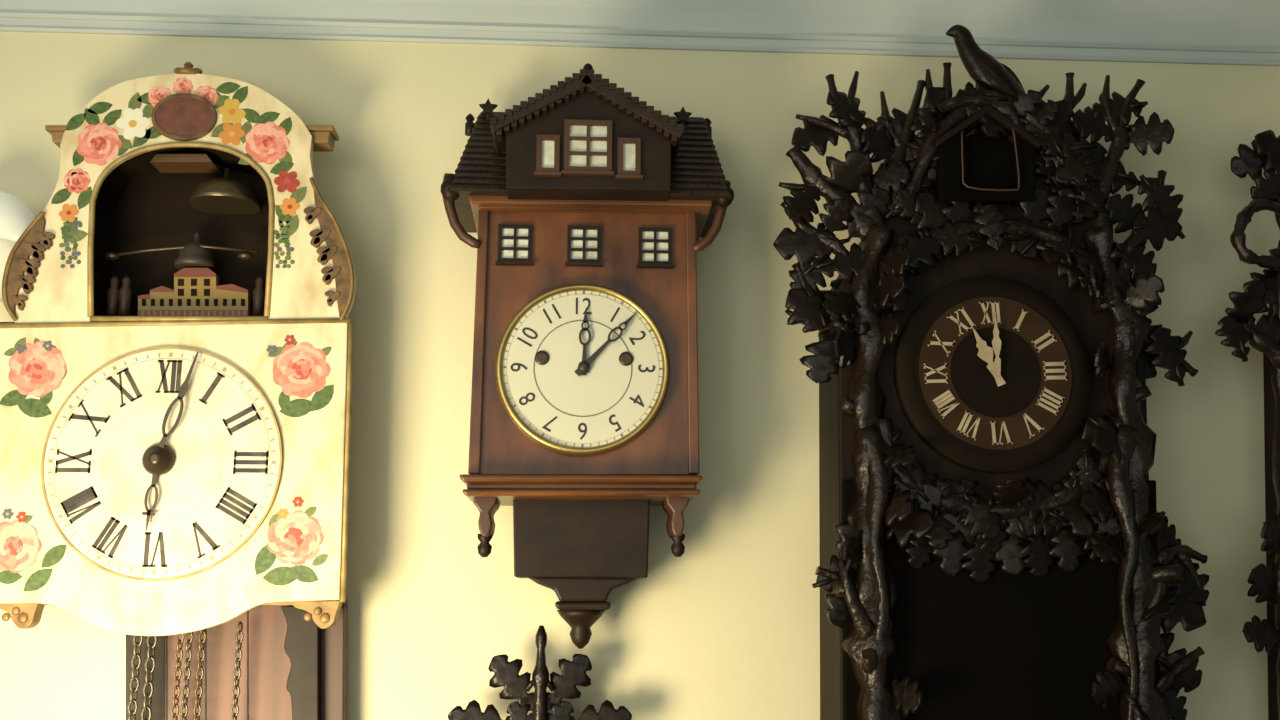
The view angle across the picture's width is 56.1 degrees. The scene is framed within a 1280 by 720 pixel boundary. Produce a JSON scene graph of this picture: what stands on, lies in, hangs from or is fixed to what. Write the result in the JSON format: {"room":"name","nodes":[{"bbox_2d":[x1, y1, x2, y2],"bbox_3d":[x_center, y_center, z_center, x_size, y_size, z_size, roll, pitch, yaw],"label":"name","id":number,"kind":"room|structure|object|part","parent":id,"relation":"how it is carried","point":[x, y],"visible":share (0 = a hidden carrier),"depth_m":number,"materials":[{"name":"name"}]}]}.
{"room":"shop","nodes":[
{"label":"shop","id":0,"kind":"room"},
{"bbox_2d":[0,32,1279,719],"bbox_3d":[-0.082,0.404,1.294,5.200,2.600,0.100,1,-11,-3],"label":"wall","id":1,"kind":"structure","parent":0,"point":[727,628],"depth_m":1.33,"materials":[{"name":"paint"}]},
{"bbox_2d":[0,192,34,301],"bbox_3d":[-0.673,-0.117,1.252,0.087,0.118,0.089,-9,-14,39],"label":"wall light","id":2,"kind":"object","parent":1,"relation":"attached to","point":[15,216],"visible":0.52,"depth_m":1.23,"materials":[{"name":"beige glass"}]},
{"bbox_3d":[-0.674,-0.089,1.246,0.072,0.061,0.072,1,-11,-3],"label":"lamp shade","id":3,"kind":"part","parent":2,"relation":"part of","materials":[{"name":"beige glass"}]},
{"bbox_3d":[-0.674,-0.147,1.257,0.087,0.057,0.087,1,-11,-3],"label":"lamp shade","id":4,"kind":"part","parent":2,"relation":"part of","materials":[{"name":"white glass"}]},
{"bbox_2d":[0,62,355,719],"bbox_3d":[-0.478,0.106,1.222,0.379,0.852,0.106,1,-11,-3],"label":"wall clock","id":5,"kind":"object","parent":1,"relation":"attached to","point":[176,354],"visible":1,"depth_m":1.21,"materials":[{"name":"beige wood"}]},
{"bbox_3d":[-0.500,0.353,1.181,0.009,0.192,0.007,8,-14,-36],"label":"chain","id":6,"kind":"part","parent":5,"relation":"part of","materials":[{"name":"metal"}]},
{"bbox_3d":[-0.486,0.356,1.181,0.009,0.198,0.007,8,-14,-36],"label":"chain","id":7,"kind":"part","parent":5,"relation":"part of","materials":[{"name":"metal"}]},
{"bbox_3d":[-0.480,0.112,1.192,0.372,0.316,0.013,1,-11,-3],"label":"dial plate","id":8,"kind":"part","parent":5,"relation":"part of","materials":[{"name":"beige paint"}]},
{"bbox_3d":[-0.477,0.095,1.192,0.377,0.285,0.008,1,-11,-3],"label":"edge moulding","id":9,"kind":"part","parent":5,"relation":"part of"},
{"bbox_3d":[-0.459,0.355,1.183,0.007,0.190,0.005,8,-14,-36],"label":"chain","id":10,"kind":"part","parent":5,"relation":"part of","materials":[{"name":"gold metal"}]},
{"bbox_3d":[-0.483,-0.114,1.266,0.158,0.018,0.012,1,-11,-3],"label":"striking rod","id":11,"kind":"part","parent":5,"relation":"part of","materials":[{"name":"metal"}]},
{"bbox_3d":[-0.472,-0.133,1.236,0.190,0.195,0.005,1,-11,-3],"label":"arch moulding","id":12,"kind":"part","parent":5,"relation":"part of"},
{"bbox_3d":[-0.450,0.355,1.184,0.007,0.190,0.005,8,-14,-36],"label":"chain","id":13,"kind":"part","parent":5,"relation":"part of","materials":[{"name":"metal"}]},
{"bbox_3d":[-0.438,0.355,1.185,0.007,0.190,0.005,8,-14,-36],"label":"chain","id":14,"kind":"part","parent":5,"relation":"part of","materials":[{"name":"gold metal"}]},
{"bbox_3d":[-0.401,0.356,1.187,0.007,0.190,0.005,8,-14,-36],"label":"chain","id":15,"kind":"part","parent":5,"relation":"part of","materials":[{"name":"metal"}]},
{"bbox_3d":[-0.309,0.390,1.204,0.037,0.280,0.015,1,-11,-3],"label":"rail","id":16,"kind":"part","parent":5,"relation":"part of","materials":[{"name":"brown wood"}]},
{"bbox_2d":[448,625,631,719],"bbox_3d":[-0.099,0.383,1.213,0.200,0.226,0.064,1,-11,-3],"label":"clock","id":17,"kind":"object","parent":1,"relation":"attached to","point":[540,701],"visible":1,"depth_m":1.20,"materials":[{"name":"brown wood"}]},
{"bbox_2d":[441,63,733,648],"bbox_3d":[-0.056,0.000,1.232,0.301,0.581,0.179,1,-11,-3],"label":"wall clock","id":18,"kind":"object","parent":1,"relation":"attached to","point":[588,206],"visible":1,"depth_m":1.20,"materials":[{"name":"brown wood"}]},
{"bbox_3d":[-0.192,-0.174,1.216,0.021,0.029,0.021,1,-11,-3],"label":"eave knob","id":19,"kind":"part","parent":18,"relation":"part of","materials":[{"name":"brown wood"}]},
{"bbox_3d":[-0.166,-0.015,1.258,0.014,0.279,0.100,1,-11,-3],"label":"corner post","id":20,"kind":"part","parent":18,"relation":"part of","materials":[{"name":"brown wood"}]},
{"bbox_3d":[-0.129,-0.119,1.235,0.031,0.036,0.002,1,-11,-3],"label":"pane","id":21,"kind":"part","parent":18,"relation":"part of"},
{"bbox_3d":[-0.091,-0.204,1.192,0.018,0.034,0.002,1,-11,-3],"label":"pane","id":22,"kind":"part","parent":18,"relation":"part of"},
{"bbox_3d":[-0.060,0.134,1.228,0.236,0.022,0.135,1,-11,-3],"label":"moulding","id":23,"kind":"part","parent":18,"relation":"part of","materials":[{"name":"brown wood"}]},
{"bbox_3d":[-0.058,-0.119,1.239,0.031,0.036,0.002,1,-11,-3],"label":"pane","id":24,"kind":"part","parent":18,"relation":"part of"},
{"bbox_3d":[-0.052,-0.212,1.196,0.043,0.049,0.002,1,-11,-3],"label":"pane","id":25,"kind":"part","parent":18,"relation":"part of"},
{"bbox_3d":[-0.011,-0.202,1.197,0.018,0.034,0.002,1,-11,-3],"label":"pane","id":26,"kind":"part","parent":18,"relation":"part of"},
{"bbox_3d":[0.015,-0.117,1.243,0.031,0.036,0.002,1,-11,-3],"label":"pane","id":27,"kind":"part","parent":18,"relation":"part of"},
{"bbox_3d":[0.051,-0.014,1.272,0.012,0.280,0.100,1,-11,-3],"label":"corner post","id":28,"kind":"part","parent":18,"relation":"part of","materials":[{"name":"brown wood"}]},
{"bbox_3d":[0.086,-0.171,1.233,0.021,0.029,0.021,1,-11,-3],"label":"eave knob","id":29,"kind":"part","parent":18,"relation":"part of","materials":[{"name":"brown wood"}]},
{"bbox_2d":[0,0,1279,65],"bbox_3d":[-0.076,-0.446,1.345,5.200,0.145,0.124,1,-11,-3],"label":"trim","id":30,"kind":"structure","parent":1,"relation":"attached to","point":[1211,32],"depth_m":1.40,"materials":[{"name":"paint"}]},
{"bbox_2d":[773,24,1208,719],"bbox_3d":[0.361,0.081,1.256,0.446,0.901,0.152,1,-11,-3],"label":"wall clock","id":31,"kind":"object","parent":1,"relation":"attached to","point":[995,544],"visible":1,"depth_m":1.23,"materials":[{"name":"brown wood"}]},
{"bbox_3d":[0.364,-0.289,1.298,0.018,0.032,0.010,1,-11,-3],"label":"bird leg","id":32,"kind":"part","parent":31,"relation":"part of","materials":[{"name":"brown wood"}]},
{"bbox_3d":[0.374,-0.217,1.293,0.068,0.083,0.014,1,-11,-3],"label":"bird door","id":33,"kind":"part","parent":31,"relation":"part of","materials":[{"name":"black wood"}]},
{"bbox_3d":[0.361,0.319,1.183,0.336,0.402,0.008,1,-11,-3],"label":"door frame","id":34,"kind":"part","parent":31,"relation":"part of","materials":[{"name":"black wood"}]},
{"bbox_3d":[0.373,0.353,1.178,0.238,0.334,0.004,1,-11,-3],"label":"door panel","id":35,"kind":"part","parent":31,"relation":"part of","materials":[{"name":"black wood"}]},
{"bbox_2d":[1215,130,1279,719],"bbox_3d":[0.747,0.145,1.290,0.267,0.809,0.108,1,-11,-3],"label":"wall clock","id":36,"kind":"object","parent":1,"relation":"attached to","point":[1239,327],"visible":1,"depth_m":1.29,"materials":[{"name":"brown wood"}]}
]}

